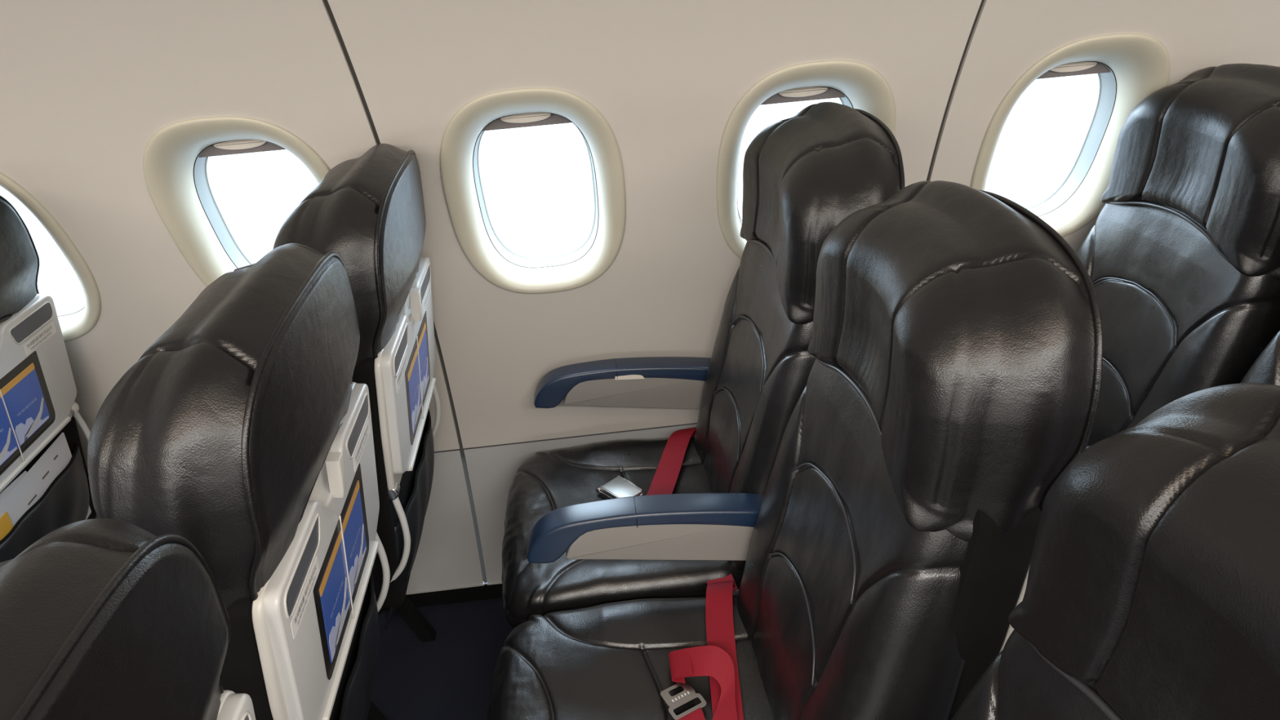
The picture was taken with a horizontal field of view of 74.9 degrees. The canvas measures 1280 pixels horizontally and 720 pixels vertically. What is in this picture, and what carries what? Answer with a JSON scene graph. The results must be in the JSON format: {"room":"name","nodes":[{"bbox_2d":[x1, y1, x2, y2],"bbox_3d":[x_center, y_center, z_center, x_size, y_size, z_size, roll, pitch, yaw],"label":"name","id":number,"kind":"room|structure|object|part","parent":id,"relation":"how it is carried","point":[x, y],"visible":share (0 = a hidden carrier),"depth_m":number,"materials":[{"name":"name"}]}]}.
{"room":"aircraft cabin","nodes":[
{"label":"aircraft cabin","id":0,"kind":"room"},
{"bbox_2d":[95,424,697,592],"bbox_3d":[0.115,0.343,2.114,7.458,0.385,0.050,-6,28,-3],"label":"wall","id":1,"kind":"structure","parent":0,"point":[447,556],"depth_m":2.09,"materials":[{"name":"grey plastic"}]},
{"bbox_2d":[381,581,502,612],"bbox_3d":[0.133,0.551,2.200,7.468,0.062,0.001,-6,28,-3],"label":"baseboard","id":2,"kind":"structure","parent":1,"relation":"attached to","point":[492,591],"depth_m":2.17,"materials":[{"name":"black plastic"}]},
{"bbox_2d":[371,582,513,719],"bbox_3d":[0.295,1.417,0.627,7.468,0.030,3.740,-6,28,-3],"label":"floor","id":3,"kind":"structure","parent":0,"point":[450,677],"depth_m":2.01,"materials":[{"name":"black carpet"}]},
{"bbox_2d":[0,195,96,562],"bbox_3d":[-1.453,0.321,1.603,0.753,1.238,0.574,-6,28,-3],"label":"seat","id":4,"kind":"object","parent":3,"relation":"on","point":[38,390],"visible":0.76,"depth_m":1.59,"materials":[{"name":"black leather"}]},
{"bbox_2d":[0,511,13,540],"bbox_3d":[-1.167,0.369,1.526,0.020,0.144,0.115,-6,28,-3],"label":"brochure","id":5,"kind":"object","parent":4,"relation":"in","point":[6,525],"visible":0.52,"depth_m":1.54,"materials":[{"name":"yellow paper"}]},
{"bbox_2d":[0,471,26,502],"bbox_3d":[-1.177,0.357,1.566,0.033,0.244,0.203,-6,28,-3],"label":"magazine","id":6,"kind":"object","parent":4,"relation":"in","point":[3,494],"visible":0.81,"depth_m":1.56,"materials":[{"name":"white paper"}]},
{"bbox_2d":[0,294,90,493],"bbox_3d":[-1.172,0.170,1.553,0.122,0.477,0.454,-6,28,-3],"label":"tray","id":7,"kind":"object","parent":4,"relation":"on","point":[38,390],"depth_m":1.60,"materials":[{"name":"grey plastic"}]},
{"bbox_2d":[0,432,91,526],"bbox_3d":[-1.182,0.312,1.652,0.031,0.227,0.295,-6,28,-3],"label":"card","id":8,"kind":"object","parent":4,"relation":"in","point":[32,486],"visible":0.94,"depth_m":1.64,"materials":[{"name":"white paper"}]},
{"bbox_2d":[0,518,255,719],"bbox_3d":[-0.634,0.740,0.691,0.758,1.238,0.520,-6,28,-3],"label":"seat","id":9,"kind":"object","parent":3,"relation":"on","point":[101,619],"visible":1,"depth_m":0.52,"materials":[{"name":"black leather"}]},
{"bbox_2d":[216,693,255,719],"bbox_3d":[-0.353,0.590,0.637,0.122,0.477,0.454,-6,28,-3],"label":"tray","id":10,"kind":"object","parent":9,"relation":"on","point":[229,706],"depth_m":0.72,"materials":[{"name":"grey plastic"}]},
{"bbox_2d":[87,243,390,719],"bbox_3d":[-0.690,0.482,1.183,0.758,1.238,0.520,-6,28,-3],"label":"seat","id":11,"kind":"object","parent":3,"relation":"on","point":[243,433],"visible":0.73,"depth_m":0.85,"materials":[{"name":"black leather"}]},
{"bbox_2d":[263,383,390,719],"bbox_3d":[-0.409,0.333,1.129,0.122,0.477,0.454,-6,28,-3],"label":"tray","id":12,"kind":"object","parent":11,"relation":"on","point":[322,625],"depth_m":1.03,"materials":[{"name":"grey plastic"}]},
{"bbox_2d":[272,143,440,719],"bbox_3d":[-0.714,0.243,1.636,0.753,1.238,0.574,-6,28,-3],"label":"seat","id":13,"kind":"object","parent":3,"relation":"on","point":[367,210],"visible":0.37,"depth_m":1.36,"materials":[{"name":"black leather"}]},
{"bbox_3d":[-0.556,0.735,1.719,0.134,0.270,0.028,-6,28,-3],"label":"leg","id":14,"kind":"part","parent":13,"relation":"part of","materials":[{"name":"black metal"}]},
{"bbox_3d":[-0.549,0.129,1.594,0.228,0.625,0.489,-6,28,-3],"label":"backrest","id":15,"kind":"part","parent":13,"relation":"part of","materials":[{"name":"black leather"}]},
{"bbox_2d":[381,256,440,582],"bbox_3d":[-0.433,0.091,1.586,0.122,0.477,0.454,-6,28,-3],"label":"tray","id":16,"kind":"object","parent":13,"relation":"on","point":[408,386],"depth_m":1.48,"materials":[{"name":"grey plastic"}]},
{"bbox_3d":[-0.586,0.578,2.019,0.134,0.270,0.028,-6,28,-3],"label":"leg","id":17,"kind":"part","parent":13,"relation":"part of","materials":[{"name":"black metal"}]},
{"bbox_2d":[501,102,905,629],"bbox_3d":[0.068,0.159,1.671,0.753,1.238,0.574,-6,28,-3],"label":"seat","id":18,"kind":"object","parent":3,"relation":"on","point":[566,546],"visible":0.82,"depth_m":1.52,"materials":[{"name":"black leather"}]},
{"bbox_2d":[501,437,743,629],"bbox_3d":[-0.042,0.340,1.756,0.504,0.114,0.510,-6,28,-3],"label":"seat cushion","id":19,"kind":"object","parent":18,"relation":"on","point":[545,482],"depth_m":1.65,"materials":[{"name":"black leather"}]},
{"bbox_3d":[-0.002,0.068,1.907,0.346,0.117,0.048,-6,28,-3],"label":"armrest","id":20,"kind":"part","parent":18,"relation":"part of","materials":[{"name":"grey plastic"}]},
{"bbox_2d":[595,426,696,499],"bbox_3d":[0.075,0.236,1.838,0.154,0.047,0.337,20,37,39],"label":"belt","id":21,"kind":"object","parent":18,"relation":"on","point":[666,475],"visible":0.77,"depth_m":1.81,"materials":[{"name":"red fabric webbing"},{"name":"metal"}]},
{"bbox_3d":[-0.040,0.273,1.766,0.057,0.009,0.078,-27,35,-35],"label":"buckle lid","id":22,"kind":"part","parent":21,"relation":"part of","materials":[{"name":"silver metal"}]},
{"bbox_3d":[0.043,0.306,1.454,0.346,0.117,0.048,-6,28,-3],"label":"armrest","id":23,"kind":"part","parent":18,"relation":"part of","materials":[{"name":"grey plastic"}]},
{"bbox_3d":[0.233,0.046,1.628,0.228,0.625,0.489,-6,28,-3],"label":"backrest","id":24,"kind":"part","parent":18,"relation":"part of","materials":[{"name":"black leather"}]},
{"bbox_2d":[487,180,1102,719],"bbox_3d":[0.113,0.397,1.219,0.758,1.238,0.520,-6,28,-3],"label":"seat","id":25,"kind":"object","parent":3,"relation":"on","point":[955,375],"visible":0.98,"depth_m":0.95,"materials":[{"name":"black leather"}]},
{"bbox_2d":[487,595,773,719],"bbox_3d":[0.004,0.579,1.301,0.504,0.114,0.510,-6,28,-3],"label":"seat cushion","id":26,"kind":"object","parent":25,"relation":"on","point":[606,661],"depth_m":1.37,"materials":[{"name":"black leather"}]},
{"bbox_2d":[660,573,743,719],"bbox_3d":[0.102,0.499,1.333,0.135,0.073,0.537,-1,28,7],"label":"belt","id":27,"kind":"object","parent":25,"relation":"on","point":[717,660],"visible":0.98,"depth_m":1.32,"materials":[{"name":"red fabric"}]},
{"bbox_2d":[732,589,738,595],"bbox_3d":[0.180,0.439,1.482,0.037,0.042,0.061,-6,28,-3],"label":"anchor","id":28,"kind":"object","parent":25,"relation":"attached to","point":[735,592],"visible":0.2,"depth_m":1.49,"materials":[{"name":"grey metal"}]},
{"bbox_3d":[0.278,0.285,1.173,0.228,0.625,0.489,-6,28,-3],"label":"backrest","id":29,"kind":"part","parent":25,"relation":"part of","materials":[{"name":"black leather"}]},
{"bbox_2d":[951,382,1279,719],"bbox_3d":[0.199,0.646,0.737,0.758,1.238,0.520,-6,28,-3],"label":"seat","id":30,"kind":"object","parent":3,"relation":"on","point":[1153,589],"visible":1,"depth_m":0.58,"materials":[{"name":"black leather"}]},
{"bbox_3d":[0.364,0.535,0.691,0.228,0.625,0.489,-6,28,-3],"label":"backrest","id":31,"kind":"part","parent":30,"relation":"part of","materials":[{"name":"black leather"}]},
{"bbox_2d":[1076,63,1279,448],"bbox_3d":[0.817,0.080,1.704,0.753,1.238,0.574,-6,28,-3],"label":"seat","id":32,"kind":"object","parent":3,"relation":"on","point":[1180,258],"visible":0.53,"depth_m":1.50,"materials":[{"name":"black leather"}]},
{"bbox_3d":[0.982,-0.034,1.661,0.228,0.625,0.489,-6,28,-3],"label":"backrest","id":33,"kind":"part","parent":32,"relation":"part of","materials":[{"name":"black leather"}]},
{"bbox_2d":[1240,329,1279,386],"bbox_3d":[0.863,0.317,1.252,0.758,1.238,0.520,-6,28,-3],"label":"seat","id":34,"kind":"object","parent":3,"relation":"on","point":[1265,369],"visible":0.02,"depth_m":1.31,"materials":[{"name":"black leather"}]},
{"bbox_2d":[0,0,1279,471],"bbox_3d":[0.074,-0.301,1.482,7.459,1.339,0.586,-6,28,-3],"label":"wall","id":35,"kind":"structure","parent":0,"point":[86,86],"depth_m":1.48,"materials":[{"name":"grey plastic"}]},
{"bbox_2d":[0,172,101,342],"bbox_3d":[-1.266,-0.218,1.627,0.350,0.455,0.266,-6,28,-3],"label":"window","id":36,"kind":"structure","parent":35,"relation":"in","point":[75,321],"depth_m":1.66,"materials":[{"name":"beige plastic"}]},
{"bbox_3d":[-1.270,-0.232,1.679,0.241,0.353,0.156,-6,28,-3],"label":"frame","id":37,"kind":"part","parent":36,"relation":"part of","materials":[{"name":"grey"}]},
{"bbox_2d":[142,116,329,286],"bbox_3d":[-0.736,-0.275,1.650,0.350,0.455,0.266,-6,28,-3],"label":"window","id":38,"kind":"structure","parent":35,"relation":"in","point":[175,159],"depth_m":1.56,"materials":[{"name":"beige plastic"}]},
{"bbox_3d":[-0.740,-0.288,1.702,0.241,0.353,0.156,-6,28,-3],"label":"frame","id":39,"kind":"part","parent":38,"relation":"part of","materials":[{"name":"grey"}]},
{"bbox_2d":[199,141,285,157],"bbox_3d":[-0.746,-0.404,1.567,0.175,0.034,0.015,-6,28,-3],"label":"shade","id":40,"kind":"object","parent":38,"relation":"attached to","point":[224,148],"depth_m":1.57,"materials":[{"name":"grey plastic"}]},
{"bbox_2d":[440,88,626,293],"bbox_3d":[-0.206,-0.331,1.674,0.350,0.455,0.266,-6,28,-3],"label":"window","id":41,"kind":"structure","parent":35,"relation":"in","point":[476,236],"depth_m":1.65,"materials":[{"name":"beige plastic"}]},
{"bbox_2d":[482,113,571,131],"bbox_3d":[-0.216,-0.461,1.591,0.175,0.034,0.015,-6,28,-3],"label":"shade","id":42,"kind":"object","parent":41,"relation":"attached to","point":[522,120],"depth_m":1.59,"materials":[{"name":"grey plastic"}]},
{"bbox_3d":[-0.210,-0.345,1.726,0.241,0.353,0.156,-6,28,-3],"label":"frame","id":43,"kind":"part","parent":41,"relation":"part of","materials":[{"name":"grey"}]},
{"bbox_2d":[321,0,984,582],"bbox_3d":[0.088,-0.131,1.577,7.508,1.727,0.572,-6,28,-3],"label":"trim","id":44,"kind":"structure","parent":35,"relation":"attached to","point":[461,449],"depth_m":1.93,"materials":[{"name":"grey"}]},
{"bbox_2d":[716,60,895,258],"bbox_3d":[0.324,-0.387,1.697,0.350,0.455,0.266,-6,28,-3],"label":"window","id":45,"kind":"structure","parent":35,"relation":"in","point":[859,86],"depth_m":1.57,"materials":[{"name":"beige plastic"}]},
{"bbox_3d":[0.320,-0.401,1.749,0.241,0.353,0.156,-6,28,-3],"label":"frame","id":46,"kind":"part","parent":45,"relation":"part of","materials":[{"name":"grey"}]},
{"bbox_2d":[760,87,844,105],"bbox_3d":[0.313,-0.517,1.614,0.175,0.034,0.015,-6,28,-3],"label":"shade","id":47,"kind":"object","parent":45,"relation":"attached to","point":[802,94],"depth_m":1.62,"materials":[{"name":"grey plastic"}]},
{"bbox_2d":[970,33,1169,237],"bbox_3d":[0.854,-0.444,1.720,0.350,0.455,0.266,-6,28,-3],"label":"window","id":48,"kind":"structure","parent":35,"relation":"in","point":[1130,68],"depth_m":1.66,"materials":[{"name":"beige plastic"}]},
{"bbox_3d":[0.850,-0.458,1.773,0.241,0.353,0.156,-6,28,-3],"label":"frame","id":49,"kind":"part","parent":48,"relation":"part of","materials":[{"name":"grey"}]},
{"bbox_2d":[1036,62,1110,79],"bbox_3d":[0.843,-0.573,1.638,0.175,0.034,0.015,-6,28,-3],"label":"shade","id":50,"kind":"object","parent":48,"relation":"attached to","point":[1069,68],"depth_m":1.64,"materials":[{"name":"grey plastic"}]}
]}

